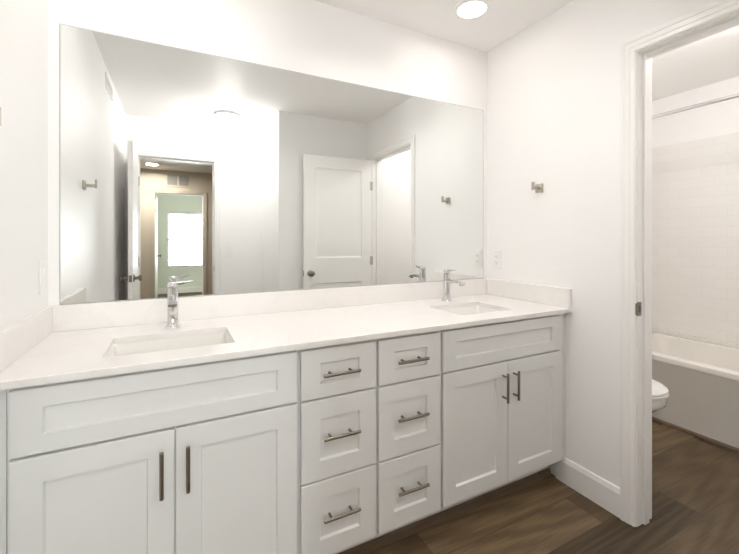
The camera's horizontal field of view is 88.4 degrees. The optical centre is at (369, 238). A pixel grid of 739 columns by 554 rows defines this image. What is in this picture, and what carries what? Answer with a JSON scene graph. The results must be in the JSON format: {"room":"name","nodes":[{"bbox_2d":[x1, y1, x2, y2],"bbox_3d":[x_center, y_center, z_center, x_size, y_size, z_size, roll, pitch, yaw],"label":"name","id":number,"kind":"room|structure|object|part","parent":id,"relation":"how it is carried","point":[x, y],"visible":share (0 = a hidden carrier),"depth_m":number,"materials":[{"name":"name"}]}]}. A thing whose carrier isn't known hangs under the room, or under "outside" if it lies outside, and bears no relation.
{"room":"bathroom","nodes":[
{"label":"bathroom","id":0,"kind":"room"},
{"bbox_2d":[0,0,47,330],"bbox_3d":[-0.696,0.025,0.295,0.115,2.450,2.500,0,0,-27],"label":"wall","id":1,"kind":"structure","parent":0,"point":[23,23],"depth_m":1.20,"materials":[{"name":"white paint"}]},
{"bbox_2d":[39,260,46,294],"bbox_3d":[-1.176,0.138,1.370,0.009,0.118,0.070,0,0,-27],"label":"wall switch","id":2,"kind":"object","parent":1,"relation":"attached to","point":[42,264],"visible":1,"depth_m":1.35,"materials":[{"name":"white plastic"}]},
{"bbox_2d":[48,0,486,305],"bbox_3d":[0.597,0.025,2.426,4.357,2.450,0.115,0,0,-27],"label":"wall","id":3,"kind":"structure","parent":0,"point":[311,37],"depth_m":1.85,"materials":[{"name":"white paint"}]},
{"bbox_2d":[49,278,486,331],"bbox_3d":[-0.225,0.301,1.929,2.211,0.099,0.020,0,0,-27],"label":"backsplash","id":4,"kind":"structure","parent":3,"relation":"attached to","point":[67,317],"depth_m":1.74,"materials":[{"name":"white stone"}]},
{"bbox_2d":[59,23,483,304],"bbox_3d":[-0.227,-0.285,1.936,2.144,1.072,0.006,0,0,-27],"label":"wall mirror","id":5,"kind":"object","parent":3,"relation":"attached to","point":[222,175],"visible":1,"depth_m":1.75,"materials":[{"name":"white mirror"}]},
{"bbox_2d":[314,0,738,100],"bbox_3d":[1.939,-1.230,-1.484,5.700,0.060,8.330,0,0,-27],"label":"ceiling","id":6,"kind":"structure","parent":0,"point":[714,58],"depth_m":2.19,"materials":[{"name":"white paint"}]},
{"bbox_2d":[453,0,490,19],"bbox_3d":[0.534,-1.196,1.982,0.192,0.007,0.192,0,0,-27],"label":"recessed light","id":7,"kind":"object","parent":6,"relation":"in","point":[465,9],"visible":1,"depth_m":1.98,"materials":[{"name":"white plastic"}]},
{"bbox_2d":[368,420,738,553],"bbox_3d":[1.939,1.280,-1.484,5.700,0.060,8.330,0,0,-27],"label":"floor","id":8,"kind":"structure","parent":0,"point":[695,480],"depth_m":1.69,"materials":[{"name":"brown wood"}]},
{"bbox_2d":[0,350,297,553],"bbox_3d":[-0.717,0.810,1.347,0.803,0.879,0.607,0,0,-27],"label":"base cabinet","id":9,"kind":"object","parent":8,"relation":"on","point":[197,458],"visible":0.96,"depth_m":1.10,"materials":[{"name":"white paint"}]},
{"bbox_3d":[-0.745,0.839,1.045,0.370,0.553,0.018,0,0,-27],"label":"door","id":10,"kind":"part","parent":9,"relation":"part of","materials":[{"name":"white paint"}]},
{"bbox_3d":[-0.579,0.469,1.129,0.742,0.170,0.018,0,0,-27],"label":"false drawer","id":11,"kind":"part","parent":9,"relation":"part of","materials":[{"name":"white paint"}]},
{"bbox_3d":[-0.596,0.674,1.090,0.012,0.134,0.039,0,0,-27],"label":"bar pull","id":12,"kind":"part","parent":9,"relation":"part of","materials":[{"name":"silver metal"}]},
{"bbox_3d":[-0.535,0.674,1.121,0.012,0.134,0.039,0,0,-27],"label":"bar pull","id":13,"kind":"part","parent":9,"relation":"part of","materials":[{"name":"silver metal"}]},
{"bbox_3d":[-0.413,0.839,1.214,0.368,0.553,0.018,0,0,-27],"label":"door","id":14,"kind":"part","parent":9,"relation":"part of","materials":[{"name":"white paint"}]},
{"bbox_2d":[298,339,375,553],"bbox_3d":[-0.227,0.810,1.603,0.300,0.879,0.597,0,0,-27],"label":"base cabinet","id":15,"kind":"object","parent":8,"relation":"on","point":[337,382],"visible":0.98,"depth_m":1.36,"materials":[{"name":"white paint"}]},
{"bbox_3d":[-0.108,0.984,1.371,0.288,0.268,0.018,0,0,-27],"label":"drawer","id":16,"kind":"part","parent":15,"relation":"part of","materials":[{"name":"white paint"}]},
{"bbox_3d":[-0.108,0.704,1.371,0.288,0.279,0.018,0,0,-27],"label":"drawer","id":17,"kind":"part","parent":15,"relation":"part of","materials":[{"name":"white paint"}]},
{"bbox_3d":[-0.108,0.471,1.371,0.288,0.172,0.018,0,0,-27],"label":"drawer","id":18,"kind":"part","parent":15,"relation":"part of","materials":[{"name":"white paint"}]},
{"bbox_3d":[-0.100,0.978,1.354,0.140,0.012,0.037,0,0,-27],"label":"bar pull","id":19,"kind":"part","parent":15,"relation":"part of","materials":[{"name":"silver metal"}]},
{"bbox_3d":[-0.100,0.696,1.354,0.140,0.012,0.037,0,0,-27],"label":"bar pull","id":20,"kind":"part","parent":15,"relation":"part of","materials":[{"name":"silver metal"}]},
{"bbox_3d":[-0.100,0.475,1.354,0.140,0.012,0.037,0,0,-27],"label":"bar pull","id":21,"kind":"part","parent":15,"relation":"part of","materials":[{"name":"silver metal"}]},
{"bbox_3d":[-0.146,1.232,1.445,0.300,0.037,0.013,0,0,-27],"label":"shoe moulding","id":22,"kind":"part","parent":15,"relation":"part of","materials":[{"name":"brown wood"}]},
{"bbox_2d":[366,330,440,553],"bbox_3d":[0.042,0.810,1.741,0.302,0.879,0.597,0,0,-27],"label":"base cabinet","id":23,"kind":"object","parent":8,"relation":"on","point":[408,367],"visible":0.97,"depth_m":1.50,"materials":[{"name":"white paint"}]},
{"bbox_3d":[0.122,1.232,1.583,0.302,0.037,0.013,0,0,-27],"label":"shoe moulding","id":24,"kind":"part","parent":23,"relation":"part of","materials":[{"name":"brown wood"}]},
{"bbox_3d":[0.161,0.984,1.508,0.290,0.268,0.018,0,0,-27],"label":"drawer","id":25,"kind":"part","parent":23,"relation":"part of","materials":[{"name":"white paint"}]},
{"bbox_3d":[0.161,0.704,1.508,0.290,0.279,0.018,0,0,-27],"label":"drawer","id":26,"kind":"part","parent":23,"relation":"part of","materials":[{"name":"white paint"}]},
{"bbox_3d":[0.161,0.471,1.508,0.290,0.172,0.018,0,0,-27],"label":"drawer","id":27,"kind":"part","parent":23,"relation":"part of","materials":[{"name":"white paint"}]},
{"bbox_3d":[0.169,0.978,1.492,0.140,0.012,0.037,0,0,-27],"label":"bar pull","id":28,"kind":"part","parent":23,"relation":"part of","materials":[{"name":"silver metal"}]},
{"bbox_3d":[0.169,0.696,1.492,0.140,0.012,0.037,0,0,-27],"label":"bar pull","id":29,"kind":"part","parent":23,"relation":"part of","materials":[{"name":"silver metal"}]},
{"bbox_3d":[0.169,0.475,1.492,0.140,0.012,0.037,0,0,-27],"label":"bar pull","id":30,"kind":"part","parent":23,"relation":"part of","materials":[{"name":"silver metal"}]},
{"bbox_2d":[428,313,564,526],"bbox_3d":[0.536,0.810,1.988,0.802,0.879,0.607,0,0,-27],"label":"base cabinet","id":31,"kind":"object","parent":8,"relation":"on","point":[503,383],"visible":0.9,"depth_m":1.72,"materials":[{"name":"white paint"}]},
{"bbox_2d":[0,294,571,389],"bbox_3d":[-0.095,0.360,1.676,2.211,0.020,0.588,0,0,-27],"label":"countertop","id":32,"kind":"structure","parent":31,"relation":"on","point":[62,356],"depth_m":1.41,"materials":[{"name":"white stone"}]},
{"bbox_2d":[0,306,52,371],"bbox_3d":[-1.066,0.301,1.168,0.020,0.099,0.568,0,0,-27],"label":"side splash","id":33,"kind":"object","parent":32,"relation":"on","point":[17,339],"visible":1,"depth_m":1.15,"materials":[{"name":"white stone"}]},
{"bbox_2d":[106,332,231,357],"bbox_3d":[-0.680,0.437,1.316,0.411,0.133,0.290,0,0,-27],"label":"undermount sink","id":34,"kind":"object","parent":32,"relation":"in","point":[155,345],"visible":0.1,"depth_m":1.42,"materials":[{"name":"white ceramic"}]},
{"bbox_2d":[165,281,192,328],"bbox_3d":[-0.733,0.259,1.464,0.099,0.183,0.159,0,0,-27],"label":"sink faucet","id":35,"kind":"object","parent":32,"relation":"on","point":[172,290],"visible":1,"depth_m":1.48,"materials":[{"name":"silver metal"}]},
{"bbox_3d":[-0.745,0.236,1.438,0.031,0.026,0.122,0,0,-27],"label":"spout","id":36,"kind":"part","parent":35,"relation":"part of","materials":[{"name":"silver metal"}]},
{"bbox_3d":[-0.753,0.179,1.513,0.091,0.024,0.038,0,0,-27],"label":"lever handle","id":37,"kind":"part","parent":35,"relation":"part of","materials":[{"name":"silver metal"}]},
{"bbox_2d":[442,269,464,301],"bbox_3d":[0.460,0.259,2.093,0.053,0.183,0.159,0,0,-27],"label":"sink faucet","id":38,"kind":"object","parent":32,"relation":"on","point":[447,281],"visible":1,"depth_m":2.12,"materials":[{"name":"silver metal"}]},
{"bbox_3d":[0.448,0.179,2.116,0.038,0.024,0.091,0,0,-27],"label":"lever handle","id":39,"kind":"part","parent":38,"relation":"part of","materials":[{"name":"silver metal"}]},
{"bbox_3d":[0.468,0.236,2.076,0.031,0.026,0.122,0,0,-27],"label":"spout","id":40,"kind":"part","parent":38,"relation":"part of","materials":[{"name":"silver metal"}]},
{"bbox_2d":[440,305,500,315],"bbox_3d":[0.514,0.437,1.927,0.368,0.133,0.290,0,0,-27],"label":"undermount sink","id":41,"kind":"object","parent":32,"relation":"in","point":[469,310],"visible":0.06,"depth_m":2.07,"materials":[{"name":"white ceramic"}]},
{"bbox_2d":[487,278,571,308],"bbox_3d":[0.885,0.301,2.167,0.020,0.099,0.568,0,0,-27],"label":"side splash","id":42,"kind":"object","parent":32,"relation":"on","point":[543,294],"visible":1,"depth_m":2.11,"materials":[{"name":"white stone"}]},
{"bbox_3d":[0.466,0.839,1.664,0.367,0.553,0.018,0,0,-27],"label":"door","id":43,"kind":"part","parent":31,"relation":"part of","materials":[{"name":"white paint"}]},
{"bbox_3d":[0.606,1.232,1.830,0.782,0.037,0.013,0,0,-27],"label":"shoe moulding","id":44,"kind":"part","parent":31,"relation":"part of","materials":[{"name":"brown wood"}]},
{"bbox_3d":[0.630,0.469,1.749,0.738,0.170,0.018,0,0,-27],"label":"false drawer","id":45,"kind":"part","parent":31,"relation":"part of","materials":[{"name":"white paint"}]},
{"bbox_3d":[0.613,0.668,1.708,0.012,0.132,0.039,0,0,-27],"label":"bar pull","id":46,"kind":"part","parent":31,"relation":"part of","materials":[{"name":"silver metal"}]},
{"bbox_3d":[0.673,0.668,1.740,0.012,0.132,0.039,0,0,-27],"label":"bar pull","id":47,"kind":"part","parent":31,"relation":"part of","materials":[{"name":"silver metal"}]},
{"bbox_3d":[0.795,0.839,1.833,0.367,0.553,0.018,0,0,-27],"label":"door","id":48,"kind":"part","parent":31,"relation":"part of","materials":[{"name":"white paint"}]},
{"bbox_2d":[652,379,668,412],"bbox_3d":[1.446,0.883,2.387,0.411,0.734,0.719,0,0,-27],"label":"toilet","id":49,"kind":"object","parent":8,"relation":"on","point":[660,394],"visible":0.11,"depth_m":2.07,"materials":[{"name":"white ceramic"}]},
{"bbox_3d":[1.474,0.865,2.333,0.363,0.017,0.598,0,0,-27],"label":"seat","id":50,"kind":"part","parent":49,"relation":"part of","materials":[{"name":"white plastic"}]},
{"bbox_3d":[1.473,0.839,2.335,0.365,0.031,0.598,0,0,-27],"label":"lid","id":51,"kind":"part","parent":49,"relation":"part of","materials":[{"name":"white plastic"}]},
{"bbox_2d":[652,328,738,447],"bbox_3d":[2.517,1.013,2.370,0.742,0.474,1.718,0,0,-27],"label":"bathtub","id":52,"kind":"object","parent":8,"relation":"on","point":[700,375],"visible":0.59,"depth_m":2.48,"materials":[{"name":"white ceramic"}]},
{"bbox_2d":[652,416,738,452],"bbox_3d":[2.179,1.241,2.197,0.016,0.018,1.733,0,0,-27],"label":"trim","id":53,"kind":"structure","parent":52,"relation":"attached to","point":[727,446],"depth_m":2.40,"materials":[{"name":"brown wood"}]},
{"bbox_2d":[487,0,717,487],"bbox_3d":[1.202,0.025,1.696,0.115,2.450,1.735,0,0,-27],"label":"wall","id":54,"kind":"structure","parent":0,"point":[553,87],"depth_m":1.90,"materials":[{"name":"white paint"}]},
{"bbox_2d":[493,250,501,268],"bbox_3d":[0.792,0.128,2.360,0.009,0.114,0.070,0,0,-27],"label":"wall outlet","id":55,"kind":"object","parent":54,"relation":"attached to","point":[497,254],"visible":1,"depth_m":2.35,"materials":[{"name":"white plastic"}]},
{"bbox_2d":[495,254,498,264],"bbox_3d":[0.790,0.128,2.359,0.003,0.066,0.033,0,0,-27],"label":"receptacle","id":56,"kind":"object","parent":55,"relation":"attached to","point":[496,255],"depth_m":2.35,"materials":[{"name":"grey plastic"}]},
{"bbox_2d":[531,182,542,192],"bbox_3d":[0.910,-0.283,2.075,0.059,0.054,0.046,0,0,-27],"label":"robe hook","id":57,"kind":"object","parent":54,"relation":"attached to","point":[537,187],"visible":1,"depth_m":2.07,"materials":[{"name":"silver metal"}]},
{"bbox_3d":[0.932,-0.279,2.086,0.009,0.046,0.046,0,0,-27],"label":"plate","id":58,"kind":"part","parent":57,"relation":"part of","materials":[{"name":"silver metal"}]},
{"bbox_2d":[556,457,619,517],"bbox_3d":[1.053,1.186,1.846,0.014,0.128,0.324,0,0,-27],"label":"baseboard","id":59,"kind":"structure","parent":54,"relation":"attached to","point":[590,485],"depth_m":1.82,"materials":[{"name":"white wood"}]},
{"bbox_2d":[620,0,738,526],"bbox_3d":[1.375,0.189,1.359,0.151,2.123,0.836,0,0,-27],"label":"trim","id":60,"kind":"structure","parent":54,"relation":"attached to","point":[720,8],"depth_m":1.67,"materials":[{"name":"white wood"}]},
{"bbox_2d":[635,10,738,526],"bbox_3d":[1.371,0.210,1.357,0.122,2.079,0.748,0,0,-27],"label":"trim","id":61,"kind":"structure","parent":54,"relation":"attached to","point":[643,306],"depth_m":1.66,"materials":[{"name":"white"}]},
{"bbox_3d":[1.171,0.305,1.654,0.035,0.060,0.006,0,0,-27],"label":"strike plate","id":62,"kind":"part","parent":61,"relation":"part of","materials":[{"name":"silver metal"}]},
{"bbox_2d":[652,93,738,118],"bbox_3d":[2.219,-0.855,2.217,0.060,0.060,1.734,0,0,-27],"label":"shower rod","id":63,"kind":"object","parent":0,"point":[733,96],"visible":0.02,"depth_m":2.43,"materials":[{"name":"silver metal"}]},
{"bbox_2d":[652,76,738,343],"bbox_3d":[2.906,0.025,2.569,0.115,2.450,1.735,0,0,-27],"label":"wall","id":64,"kind":"structure","parent":0,"point":[721,118],"depth_m":3.03,"materials":[{"name":"white paint"}]},
{"bbox_2d":[652,132,738,343],"bbox_3d":[2.526,-0.005,2.374,0.740,1.563,1.735,0,0,-27],"label":"wall tile","id":65,"kind":"structure","parent":64,"relation":"attached to","point":[695,184],"depth_m":3.02,"materials":[{"name":"white tile"}]}
]}

